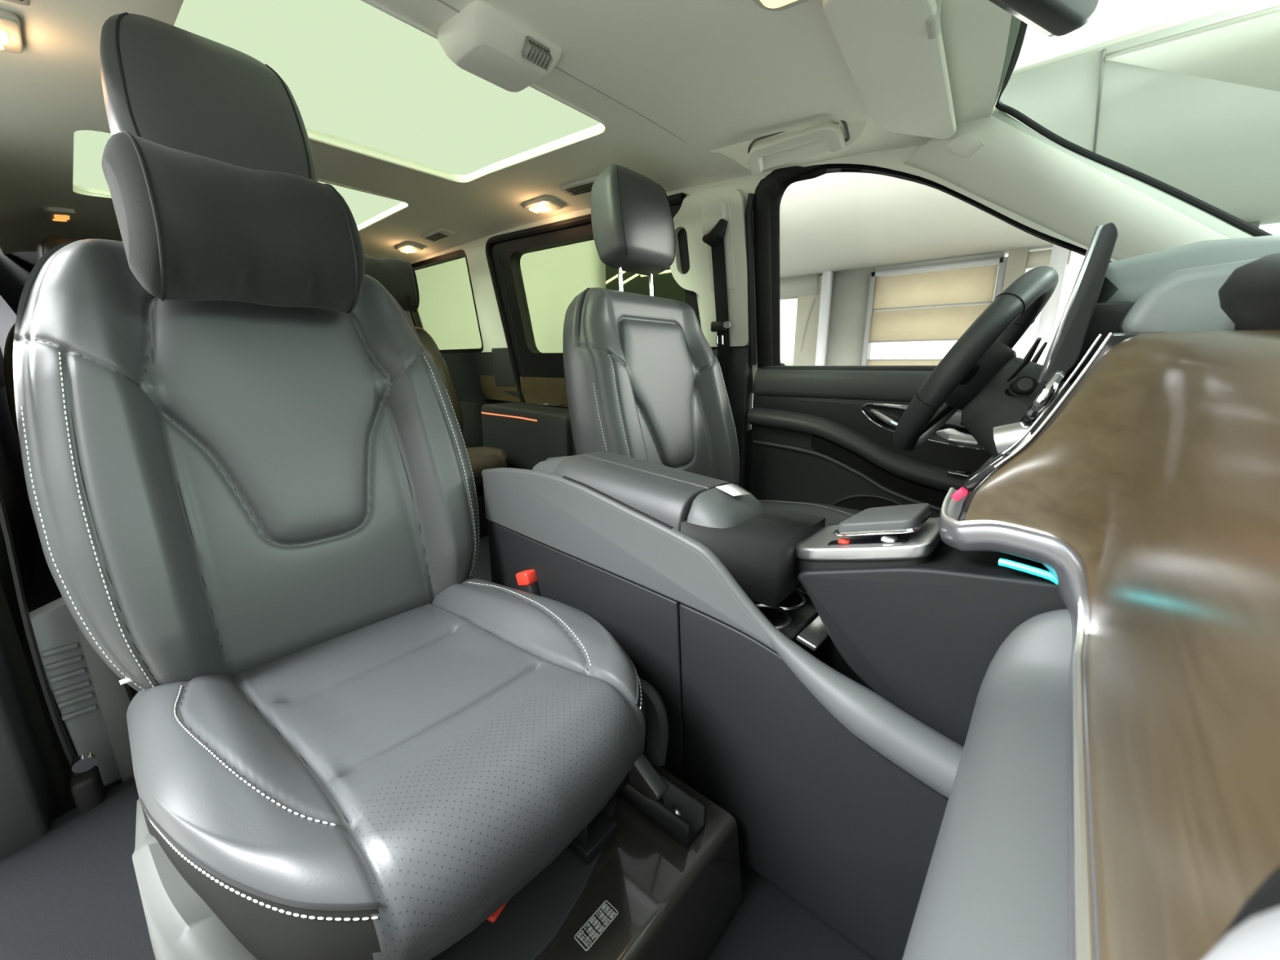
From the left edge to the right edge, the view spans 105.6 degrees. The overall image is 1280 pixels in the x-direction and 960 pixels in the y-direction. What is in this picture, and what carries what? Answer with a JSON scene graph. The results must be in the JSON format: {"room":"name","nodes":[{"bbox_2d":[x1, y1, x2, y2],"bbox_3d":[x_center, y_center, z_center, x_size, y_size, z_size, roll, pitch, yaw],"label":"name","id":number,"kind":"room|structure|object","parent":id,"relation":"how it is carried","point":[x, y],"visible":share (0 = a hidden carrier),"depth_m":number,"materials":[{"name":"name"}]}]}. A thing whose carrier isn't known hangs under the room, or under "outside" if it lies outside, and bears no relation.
{"room":"vehicle interior","nodes":[
{"label":"vehicle interior","id":0,"kind":"room"},
{"bbox_2d":[0,251,37,358],"bbox_3d":[-2.667,-0.647,3.148,0.060,1.500,1.780,11,18,40],"label":"wall","id":1,"kind":"structure","parent":0,"point":[15,268],"depth_m":2.44,"materials":[{"name":"black plastic"}]},
{"bbox_2d":[0,346,39,645],"bbox_3d":[-2.119,-0.261,1.506,3.000,1.430,0.105,11,18,40],"label":"wall","id":2,"kind":"structure","parent":0,"point":[13,487],"depth_m":1.88,"materials":[{"name":"grey plastic"}]},
{"bbox_2d":[0,581,64,859],"bbox_3d":[-1.051,-0.053,0.656,0.300,1.400,0.115,11,18,40],"label":"trim","id":3,"kind":"structure","parent":2,"relation":"attached to","point":[32,775],"depth_m":0.74,"materials":[{"name":"grey plastic"}]},
{"bbox_2d":[0,489,105,813],"bbox_3d":[-0.896,0.002,0.662,0.102,1.210,0.053,11,18,40],"label":"belt","id":4,"kind":"object","parent":2,"relation":"attached to","point":[87,789],"visible":0.83,"depth_m":0.74,"materials":[{"name":"black fabric"}]},
{"bbox_2d":[29,596,134,786],"bbox_3d":[-0.934,0.378,0.834,0.120,0.358,0.099,11,18,40],"label":"pillar trim","id":5,"kind":"structure","parent":2,"relation":"attached to","point":[91,701],"depth_m":0.82,"materials":[{"name":"grey plastic"}]},
{"bbox_2d":[22,535,876,959],"bbox_3d":[-0.878,0.404,1.799,4.700,0.060,1.980,11,18,40],"label":"floor","id":6,"kind":"structure","parent":0,"point":[768,923],"depth_m":0.70,"materials":[{"name":"black carpet"}]},
{"bbox_2d":[3,236,82,439],"bbox_3d":[-2.115,-0.322,1.990,0.908,1.344,0.617,11,18,40],"label":"seat","id":7,"kind":"object","parent":6,"relation":"on","point":[44,246],"visible":0.06,"depth_m":1.93,"materials":[{"name":"brown leather"}]},
{"bbox_2d":[0,776,155,959],"bbox_3d":[-0.392,0.674,0.324,1.400,0.099,0.220,11,18,40],"label":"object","id":8,"kind":"structure","parent":6,"relation":"on","point":[72,892],"depth_m":0.66,"materials":[{"name":"black carpet"}]},
{"bbox_2d":[364,253,508,537],"bbox_3d":[-1.026,-0.390,2.273,0.908,1.344,0.617,11,18,40],"label":"seat","id":9,"kind":"object","parent":6,"relation":"on","point":[482,458],"visible":0.2,"depth_m":2.34,"materials":[{"name":"brown leather"}]},
{"bbox_2d":[364,254,419,311],"bbox_3d":[-1.271,-0.953,2.358,0.216,0.253,0.339,11,18,40],"label":"pillow","id":10,"kind":"object","parent":9,"relation":"on","point":[398,277],"visible":0.52,"depth_m":2.35,"materials":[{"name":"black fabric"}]},
{"bbox_2d":[468,454,506,487],"bbox_3d":[-0.917,-0.062,2.254,0.619,0.141,0.345,11,18,40],"label":"seat cushion","id":11,"kind":"object","parent":9,"relation":"on","point":[478,463],"depth_m":2.10,"materials":[{"name":"brown leather"}]},
{"bbox_2d":[480,402,576,470],"bbox_3d":[-0.491,-0.084,2.422,0.740,0.559,0.206,11,18,40],"label":"panel","id":12,"kind":"object","parent":6,"relation":"on","point":[528,434],"visible":0.32,"depth_m":2.31,"materials":[{"name":"grey plastic"}]},
{"bbox_2d":[440,763,742,959],"bbox_3d":[-0.279,0.527,0.713,0.669,0.205,0.550,11,18,40],"label":"pedestal","id":13,"kind":"object","parent":6,"relation":"on","point":[669,866],"visible":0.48,"depth_m":0.62,"materials":[{"name":"grey paint"}]},
{"bbox_2d":[13,12,668,959],"bbox_3d":[-0.432,-0.086,0.698,0.949,1.243,0.619,11,18,40],"label":"seat","id":14,"kind":"object","parent":13,"relation":"on","point":[348,741],"visible":0.93,"depth_m":0.67,"materials":[{"name":"grey leather"}]},
{"bbox_2d":[102,130,364,313],"bbox_3d":[-0.653,-0.401,0.808,0.217,0.225,0.308,11,18,40],"label":"pillow","id":15,"kind":"object","parent":14,"relation":"on","point":[193,227],"visible":1,"depth_m":0.73,"materials":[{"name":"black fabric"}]},
{"bbox_2d":[235,603,645,959],"bbox_3d":[-0.309,0.313,0.682,0.618,0.141,0.342,11,18,40],"label":"seat cushion","id":16,"kind":"object","parent":14,"relation":"on","point":[428,762],"depth_m":0.54,"materials":[{"name":"leather"}]},
{"bbox_2d":[573,900,618,951],"bbox_3d":[-0.051,0.520,0.568,0.022,0.001,0.053,11,18,40],"label":"label","id":17,"kind":"object","parent":13,"relation":"on","point":[606,913],"visible":1,"depth_m":0.57,"materials":[{"name":"black"}]},
{"bbox_2d":[481,451,963,959],"bbox_3d":[0.134,0.274,0.813,1.091,0.570,0.229,11,18,40],"label":"console","id":18,"kind":"object","parent":6,"relation":"on","point":[837,795],"visible":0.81,"depth_m":0.69,"materials":[{"name":"grey plastic"}]},
{"bbox_2d":[715,484,748,496],"bbox_3d":[0.143,0.016,0.750,0.035,0.010,0.038,-11,17,-38],"label":"sticker","id":19,"kind":"object","parent":18,"relation":"on","point":[731,489],"visible":1,"depth_m":0.75,"materials":[{"name":"white"}]},
{"bbox_2d":[795,615,829,651],"bbox_3d":[0.252,0.208,0.680,0.028,0.014,0.100,11,18,40],"label":"tray","id":20,"kind":"object","parent":18,"relation":"on","point":[811,632],"depth_m":0.66,"materials":[{"name":"silver metal"}]},
{"bbox_3d":[0.328,0.396,1.359,0.580,0.160,0.500,11,18,40],"label":"pedestal","id":21,"kind":"object","parent":6,"relation":"on","visible":0},
{"bbox_2d":[563,164,861,591],"bbox_3d":[0.261,-0.269,1.260,0.875,1.126,0.617,11,18,40],"label":"seat","id":22,"kind":"object","parent":21,"relation":"on","point":[644,380],"visible":0.59,"depth_m":1.35,"materials":[{"name":"grey leather"}]},
{"bbox_2d":[824,523,838,527],"bbox_3d":[0.357,0.171,1.278,0.618,0.141,0.342,11,18,40],"label":"seat cushion","id":23,"kind":"object","parent":22,"relation":"on","point":[826,524],"depth_m":1.31,"materials":[{"name":"leather"}]},
{"bbox_2d":[0,0,1021,262],"bbox_3d":[-1.146,-1.016,1.700,3.990,0.166,1.607,11,18,40],"label":"ceiling","id":24,"kind":"structure","parent":0,"point":[713,74],"depth_m":1.13,"materials":[{"name":"white fabric"}]},
{"bbox_2d":[0,8,23,53],"bbox_3d":[-1.216,-0.841,0.900,0.170,0.035,0.090,11,18,40],"label":"recessed light","id":25,"kind":"object","parent":24,"relation":"in","point":[11,37],"visible":1,"depth_m":0.91,"materials":[{"name":"grey plastic"}]},
{"bbox_2d":[4,0,30,5],"bbox_3d":[-1.003,-0.800,0.754,0.220,0.033,0.068,11,18,40],"label":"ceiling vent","id":26,"kind":"object","parent":24,"relation":"in","point":[25,2],"visible":1,"depth_m":0.83,"materials":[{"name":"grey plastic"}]},
{"bbox_2d":[41,206,75,222],"bbox_3d":[-2.394,-1.094,2.001,0.170,0.036,0.090,11,18,40],"label":"recessed light","id":27,"kind":"object","parent":24,"relation":"in","point":[55,214],"visible":1,"depth_m":1.98,"materials":[{"name":"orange plastic"}]},
{"bbox_2d":[52,218,66,222],"bbox_3d":[-2.433,-1.089,2.036,0.016,0.011,0.040,11,18,40],"label":"light","id":28,"kind":"object","parent":27,"relation":"attached to","point":[55,220],"depth_m":2.03,"materials":[{"name":"brown"}]},
{"bbox_2d":[72,177,409,231],"bbox_3d":[-1.535,-1.118,1.914,0.778,0.022,0.948,11,18,40],"label":"trim","id":29,"kind":"structure","parent":24,"relation":"attached to","point":[318,180],"depth_m":1.89,"materials":[{"name":"white plastic"}]},
{"bbox_2d":[396,242,423,253],"bbox_3d":[-1.240,-1.245,2.608,0.170,0.034,0.090,11,18,40],"label":"recessed light","id":30,"kind":"object","parent":24,"relation":"in","point":[406,247],"visible":1,"depth_m":2.58,"materials":[{"name":"grey plastic"}]},
{"bbox_2d":[421,227,454,241],"bbox_3d":[-0.992,-1.201,2.378,0.220,0.026,0.068,11,18,40],"label":"ceiling vent","id":31,"kind":"object","parent":24,"relation":"in","point":[435,235],"visible":1,"depth_m":2.36,"materials":[{"name":"grey plastic"}]},
{"bbox_2d":[307,0,607,181],"bbox_3d":[-0.634,-0.947,1.241,0.788,0.043,0.843,11,18,40],"label":"trim","id":32,"kind":"structure","parent":24,"relation":"attached to","point":[371,2],"depth_m":1.35,"materials":[{"name":"white plastic"}]},
{"bbox_2d":[436,0,562,92],"bbox_3d":[-0.271,-0.842,0.959,0.170,0.061,0.200,11,18,40],"label":"console","id":33,"kind":"object","parent":24,"relation":"attached to","point":[483,41],"visible":0.97,"depth_m":0.92,"materials":[{"name":"white plastic"}]},
{"bbox_2d":[521,35,553,71],"bbox_3d":[-0.201,-0.826,0.940,0.036,0.038,0.052,11,18,40],"label":"grille","id":34,"kind":"object","parent":33,"relation":"attached to","point":[537,51],"depth_m":0.94,"materials":[{"name":"grey plastic"}]},
{"bbox_2d":[524,196,563,214],"bbox_3d":[-0.385,-1.084,1.918,0.170,0.035,0.090,11,18,40],"label":"recessed light","id":35,"kind":"object","parent":24,"relation":"in","point":[543,205],"visible":0.99,"depth_m":1.90,"materials":[{"name":"grey plastic"}]},
{"bbox_2d":[528,208,537,213],"bbox_3d":[-0.427,-1.083,1.950,0.016,0.012,0.040,11,18,40],"label":"switch","id":36,"kind":"object","parent":35,"relation":"attached to","point":[532,210],"depth_m":1.95,"materials":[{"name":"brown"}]},
{"bbox_2d":[437,0,684,142],"bbox_3d":[-0.237,-0.823,0.933,0.065,0.070,1.562,11,18,40],"label":"trim","id":37,"kind":"structure","parent":24,"relation":"attached to","point":[441,1],"depth_m":1.11,"materials":[{"name":"grey plastic"}]},
{"bbox_2d":[559,175,598,195],"bbox_3d":[-0.189,-1.027,1.694,0.220,0.033,0.068,11,18,40],"label":"ceiling vent","id":38,"kind":"object","parent":24,"relation":"in","point":[583,186],"visible":0.59,"depth_m":1.70,"materials":[{"name":"grey plastic"}]},
{"bbox_2d":[752,0,809,11],"bbox_3d":[0.214,-0.750,0.662,0.220,0.042,0.260,11,18,40],"label":"light","id":39,"kind":"object","parent":24,"relation":"attached to","point":[768,5],"visible":1,"depth_m":0.79,"materials":[{"name":"white plastic"}]},
{"bbox_2d":[709,120,867,174],"bbox_3d":[0.400,-0.862,1.251,0.480,0.080,0.099,11,18,40],"label":"handle","id":40,"kind":"object","parent":24,"relation":"attached to","point":[758,154],"visible":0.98,"depth_m":1.25,"materials":[{"name":"white plastic"}]},
{"bbox_2d":[822,0,956,139],"bbox_3d":[0.496,-0.771,0.929,0.161,0.072,0.526,10,16,35],"label":"sun visor","id":41,"kind":"object","parent":24,"relation":"attached to","point":[893,51],"visible":1,"depth_m":0.88,"materials":[{"name":"white fabric"}]},
{"bbox_2d":[459,401,751,490],"bbox_3d":[-0.794,-0.157,2.877,3.280,0.570,0.090,11,18,40],"label":"wall","id":42,"kind":"structure","parent":0,"point":[473,437],"depth_m":2.98,"materials":[{"name":"grey plastic"}]},
{"bbox_2d":[404,144,1116,393],"bbox_3d":[-0.395,-0.736,2.302,4.440,0.885,0.266,11,18,40],"label":"frame","id":43,"kind":"structure","parent":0,"point":[492,333],"depth_m":1.68,"materials":[{"name":"white plastic"}]},
{"bbox_2d":[409,249,483,353],"bbox_3d":[-1.147,-1.010,2.857,0.814,0.510,0.159,11,18,40],"label":"trim","id":44,"kind":"structure","parent":43,"relation":"attached to","point":[460,253],"depth_m":2.72,"materials":[{"name":"black plastic"}]},
{"bbox_2d":[413,256,481,350],"bbox_3d":[-1.144,-1.011,2.860,0.770,0.466,0.108,11,18,40],"label":"window","id":45,"kind":"structure","parent":43,"relation":"in","point":[446,310],"depth_m":2.83,"materials":[{"name":"green glass"}]},
{"bbox_2d":[440,351,498,404],"bbox_3d":[-1.157,-0.630,3.063,1.352,0.326,0.106,11,18,40],"label":"trim","id":46,"kind":"structure","parent":43,"relation":"attached to","point":[466,369],"depth_m":2.92,"materials":[{"name":"grey plastic"}]},
{"bbox_2d":[480,375,519,401],"bbox_3d":[-0.769,-0.522,2.762,0.355,0.135,0.090,11,18,40],"label":"trim","id":47,"kind":"structure","parent":43,"relation":"attached to","point":[488,386],"depth_m":2.77,"materials":[{"name":"brown wood"}]},
{"bbox_2d":[491,347,519,397],"bbox_3d":[-0.736,-0.590,2.677,0.208,0.264,0.115,11,18,40],"label":"trim","id":48,"kind":"structure","parent":43,"relation":"attached to","point":[503,369],"depth_m":2.63,"materials":[{"name":"grey plastic"}]},
{"bbox_2d":[497,256,524,378],"bbox_3d":[-0.633,-0.752,2.465,0.018,0.684,0.170,8,15,29],"label":"trim","id":49,"kind":"structure","parent":43,"relation":"attached to","point":[499,257],"depth_m":2.43,"materials":[{"name":"black plastic"}]},
{"bbox_2d":[484,398,562,407],"bbox_3d":[-0.650,-0.420,2.640,0.680,0.028,0.021,11,18,40],"label":"trim","id":50,"kind":"structure","parent":43,"relation":"attached to","point":[553,405],"depth_m":2.58,"materials":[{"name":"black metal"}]},
{"bbox_2d":[520,377,568,407],"bbox_3d":[-0.170,-0.394,2.259,1.160,0.150,0.093,11,18,40],"label":"trim","id":51,"kind":"structure","parent":43,"relation":"attached to","point":[534,389],"depth_m":2.47,"materials":[{"name":"brown wood"}]},
{"bbox_2d":[485,192,686,401],"bbox_3d":[-0.249,-0.695,2.119,1.204,0.801,0.202,11,18,40],"label":"trim","id":52,"kind":"structure","parent":43,"relation":"attached to","point":[677,198],"depth_m":2.24,"materials":[{"name":"black rubber"}]},
{"bbox_2d":[491,204,701,377],"bbox_3d":[-0.235,-0.769,2.110,1.215,0.648,0.200,11,18,40],"label":"trim","id":53,"kind":"structure","parent":43,"relation":"attached to","point":[535,364],"depth_m":2.33,"materials":[{"name":"black plastic"}]},
{"bbox_2d":[516,238,685,352],"bbox_3d":[-0.193,-0.778,2.079,1.001,0.458,0.106,11,18,40],"label":"window","id":54,"kind":"structure","parent":43,"relation":"in","point":[550,278],"depth_m":2.16,"materials":[{"name":"green glass"}]},
{"bbox_2d":[670,186,749,346],"bbox_3d":[0.240,-0.700,1.655,0.303,0.474,0.153,11,18,40],"label":"trim","id":55,"kind":"structure","parent":43,"relation":"attached to","point":[688,217],"depth_m":1.61,"materials":[{"name":"white plastic"}]},
{"bbox_2d":[699,196,735,398],"bbox_3d":[0.261,-0.308,1.679,0.096,1.180,0.129,11,18,40],"label":"belt","id":56,"kind":"object","parent":43,"relation":"hanging from","point":[716,215],"visible":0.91,"depth_m":1.58,"materials":[{"name":"black fabric"}]},
{"bbox_2d":[711,346,753,490],"bbox_3d":[0.306,-0.108,1.828,0.215,0.762,0.054,11,18,40],"label":"trim","id":57,"kind":"structure","parent":43,"relation":"attached to","point":[740,384],"depth_m":1.71,"materials":[{"name":"grey plastic"}]},
{"bbox_2d":[745,193,755,364],"bbox_3d":[0.359,-0.631,1.570,0.032,0.505,0.131,7,15,28],"label":"trim","id":58,"kind":"structure","parent":43,"relation":"attached to","point":[751,197],"depth_m":1.55,"materials":[{"name":"black plastic"}]},
{"bbox_2d":[747,364,1043,517],"bbox_3d":[0.841,0.071,1.379,1.190,0.778,0.113,11,18,40],"label":"door","id":59,"kind":"structure","parent":43,"relation":"in","point":[820,434],"depth_m":1.49,"materials":[{"name":"grey plastic"}]},
{"bbox_2d":[831,493,904,511],"bbox_3d":[0.717,0.157,1.496,0.312,0.232,0.012,11,18,40],"label":"speaker grille","id":60,"kind":"object","parent":59,"relation":"attached to","point":[861,502],"depth_m":1.49,"materials":[{"name":"grey plastic"}]},
{"bbox_2d":[946,469,970,477],"bbox_3d":[0.877,-0.011,1.280,0.115,0.014,0.036,11,18,40],"label":"switch","id":61,"kind":"object","parent":59,"relation":"attached to","point":[950,473],"depth_m":1.30,"materials":[{"name":"silver metal"}]},
{"bbox_2d":[753,164,1064,368],"bbox_3d":[0.719,-0.579,1.282,0.932,0.578,0.150,11,18,40],"label":"trim","id":62,"kind":"structure","parent":43,"relation":"attached to","point":[769,185],"depth_m":1.51,"materials":[{"name":"black plastic"}]},
{"bbox_2d":[770,163,1111,365],"bbox_3d":[0.794,-0.564,1.262,0.985,0.562,0.195,11,18,40],"label":"trim","id":63,"kind":"structure","parent":43,"relation":"attached to","point":[775,201],"depth_m":1.36,"materials":[{"name":"black rubber"}]},
{"bbox_2d":[946,132,984,156],"bbox_3d":[0.735,-0.757,1.099,0.076,0.046,0.021,11,18,40],"label":"trim","id":64,"kind":"structure","parent":43,"relation":"attached to","point":[966,144],"depth_m":1.10,"materials":[{"name":"white plastic"}]},
{"bbox_2d":[903,107,1252,260],"bbox_3d":[0.978,-0.554,1.027,0.798,0.502,0.153,10,17,37],"label":"trim","id":65,"kind":"structure","parent":43,"relation":"attached to","point":[1016,169],"depth_m":1.02,"materials":[{"name":"white plastic"}]},
{"bbox_2d":[995,20,1271,236],"bbox_3d":[0.866,-0.508,0.749,0.625,0.503,0.472,11,18,40],"label":"trim","id":66,"kind":"structure","parent":43,"relation":"attached to","point":[1203,206],"depth_m":0.93,"materials":[{"name":"black rubber"}]},
{"bbox_3d":[0.552,-0.377,0.333,0.820,0.540,1.640,11,18,40],"label":"window","id":67,"kind":"structure","parent":43,"relation":"in","visible":0},
{"bbox_2d":[988,0,1098,36],"bbox_3d":[0.437,-0.588,0.475,0.280,0.151,0.128,-7,15,-27],"label":"rearview mirror","id":68,"kind":"object","parent":67,"relation":"attached to","point":[1051,18],"visible":1,"depth_m":0.56,"materials":[{"name":"black plastic"}]},
{"bbox_3d":[0.819,0.347,0.267,0.360,0.860,1.920,11,18,40],"label":"panel","id":69,"kind":"object","parent":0,"visible":0},
{"bbox_2d":[795,222,1279,959],"bbox_3d":[0.554,0.192,0.419,0.880,0.842,1.770,11,18,40],"label":"dashboard","id":70,"kind":"object","parent":69,"relation":"attached to","point":[1095,624],"visible":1,"depth_m":0.31,"materials":[{"name":"brown wood"}]},
{"bbox_2d":[960,357,1071,456],"bbox_3d":[0.711,-0.082,0.854,0.258,0.262,0.290,11,18,40],"label":"column","id":71,"kind":"structure","parent":70,"relation":"attached to","point":[1001,402],"depth_m":0.85,"materials":[{"name":"grey plastic"}]},
{"bbox_2d":[893,266,1058,451],"bbox_3d":[0.636,-0.216,0.938,0.219,0.341,0.389,11,18,40],"label":"steering wheel","id":72,"kind":"object","parent":71,"relation":"attached to","point":[985,347],"visible":0.98,"depth_m":0.82,"materials":[{"name":"grey leather"}]},
{"bbox_2d":[998,558,1057,584],"bbox_3d":[0.380,0.144,0.434,0.054,0.098,0.146,2,14,8],"label":"light","id":73,"kind":"object","parent":70,"relation":"attached to","point":[1042,576],"depth_m":0.48,"materials":[{"name":"teal plastic"}]},
{"bbox_2d":[1097,235,1279,302],"bbox_3d":[0.847,-0.248,0.638,0.412,0.087,0.730,11,18,40],"label":"hood","id":74,"kind":"object","parent":70,"relation":"attached to","point":[1126,280],"depth_m":0.48,"materials":[{"name":"grey leather"}]},
{"bbox_2d":[1203,866,1279,959],"bbox_3d":[0.019,0.174,-0.015,0.048,0.286,0.333,11,18,40],"label":"vent","id":75,"kind":"object","parent":70,"relation":"attached to","point":[1254,933],"depth_m":0.07,"materials":[{"name":"white plastic"}]},
{"bbox_2d":[1217,252,1279,330],"bbox_3d":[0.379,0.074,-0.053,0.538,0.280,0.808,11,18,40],"label":"vent","id":76,"kind":"object","parent":70,"relation":"attached to","point":[1249,290],"depth_m":0.27,"materials":[{"name":"black plastic"}]},
{"label":"outside","id":77,"kind":"structure","parent":0,"visible":0},
{"bbox_3d":[0.902,0.395,4.292,30.000,0.060,30.000,11,18,40],"label":"ground","id":78,"kind":"structure","parent":77,"visible":0},
{"bbox_2d":[751,358,793,408],"bbox_3d":[2.618,-1.708,9.846,3.614,1.438,1.660,11,18,40],"label":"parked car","id":79,"kind":"object","parent":78,"relation":"on","point":[784,362],"visible":0.03,"depth_m":8.82,"materials":[{"name":"white paint"}]},
{"bbox_2d":[792,275,822,365],"bbox_3d":[2.745,-1.813,7.823,0.440,2.700,0.427,11,18,40],"label":"concrete pillar","id":80,"kind":"structure","parent":78,"relation":"on","point":[807,306],"depth_m":7.57,"materials":[{"name":"beige concrete"}]},
{"bbox_2d":[779,273,821,300],"bbox_3d":[1.933,-3.147,8.112,2.200,0.300,0.300,11,18,40],"label":"lintel","id":81,"kind":"object","parent":80,"relation":"attached to","point":[790,287],"visible":0.14,"depth_m":7.49,"materials":[{"name":"beige concrete"}]},
{"bbox_2d":[814,271,833,365],"bbox_3d":[2.760,-1.722,7.440,0.120,2.800,0.120,11,18,40],"label":"column","id":82,"kind":"structure","parent":78,"relation":"on","point":[827,276],"depth_m":7.23,"materials":[{"name":"white paint"}]},
{"bbox_2d":[1002,247,1029,349],"bbox_3d":[4.508,-1.400,6.090,0.180,2.800,0.200,11,18,40],"label":"post","id":83,"kind":"object","parent":78,"relation":"on","point":[1015,268],"visible":0.07,"depth_m":5.75,"materials":[{"name":"beige concrete"}]},
{"bbox_2d":[1025,248,1071,269],"bbox_3d":[4.752,-2.582,5.658,0.400,0.160,0.200,11,18,40],"label":"lintel","id":84,"kind":"object","parent":83,"relation":"attached to","point":[1035,259],"visible":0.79,"depth_m":5.63,"materials":[{"name":"beige concrete"}]},
{"bbox_2d":[826,221,1260,365],"bbox_3d":[4.357,-1.461,6.346,4.225,2.900,0.200,11,18,40],"label":"window frame","id":85,"kind":"structure","parent":78,"relation":"on","point":[851,288],"depth_m":7.11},
{"bbox_2d":[861,256,1008,365],"bbox_3d":[3.836,-1.526,6.620,1.550,2.600,0.080,11,18,40],"label":"window","id":86,"kind":"structure","parent":85,"relation":"in","point":[1002,261],"depth_m":6.40,"materials":[{"name":"grey"}]},
{"bbox_2d":[866,264,998,365],"bbox_3d":[3.836,-2.033,6.523,1.400,1.430,0.025,11,18,40],"label":"roller blind","id":87,"kind":"object","parent":86,"relation":"attached to","point":[965,287],"visible":0.64,"depth_m":6.46,"materials":[{"name":"beige fabric"}]},
{"bbox_2d":[779,0,1279,278],"bbox_3d":[3.776,-2.268,3.608,8.500,0.100,4.700,11,18,40],"label":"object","id":88,"kind":"structure","parent":85,"relation":"attached to","point":[1215,142],"depth_m":3.29,"materials":[{"name":"grey"}]},
{"bbox_2d":[1093,48,1106,152],"bbox_3d":[2.459,-1.973,2.608,0.012,0.012,1.400,11,18,40],"label":"joint","id":89,"kind":"object","parent":88,"relation":"attached to","point":[1103,53],"visible":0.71,"depth_m":2.44,"materials":[{"name":"grey"}]},
{"bbox_2d":[1011,0,1258,75],"bbox_3d":[2.214,-1.881,1.854,8.500,0.150,0.050,11,18,40],"label":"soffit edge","id":90,"kind":"structure","parent":88,"relation":"attached to","point":[1113,22],"depth_m":2.02,"materials":[{"name":"white"}]},
{"bbox_2d":[1105,5,1279,91],"bbox_3d":[3.123,-1.787,1.854,2.000,0.020,1.000,11,18,40],"label":"soffit panel","id":91,"kind":"object","parent":88,"relation":"attached to","point":[1245,50],"visible":1,"depth_m":2.08,"materials":[{"name":"white"}]},
{"bbox_2d":[1031,244,1069,364],"bbox_3d":[4.548,-1.269,5.541,0.140,2.800,0.150,11,18,40],"label":"column","id":92,"kind":"structure","parent":78,"relation":"on","point":[1059,256],"depth_m":5.33,"materials":[{"name":"white paint"}]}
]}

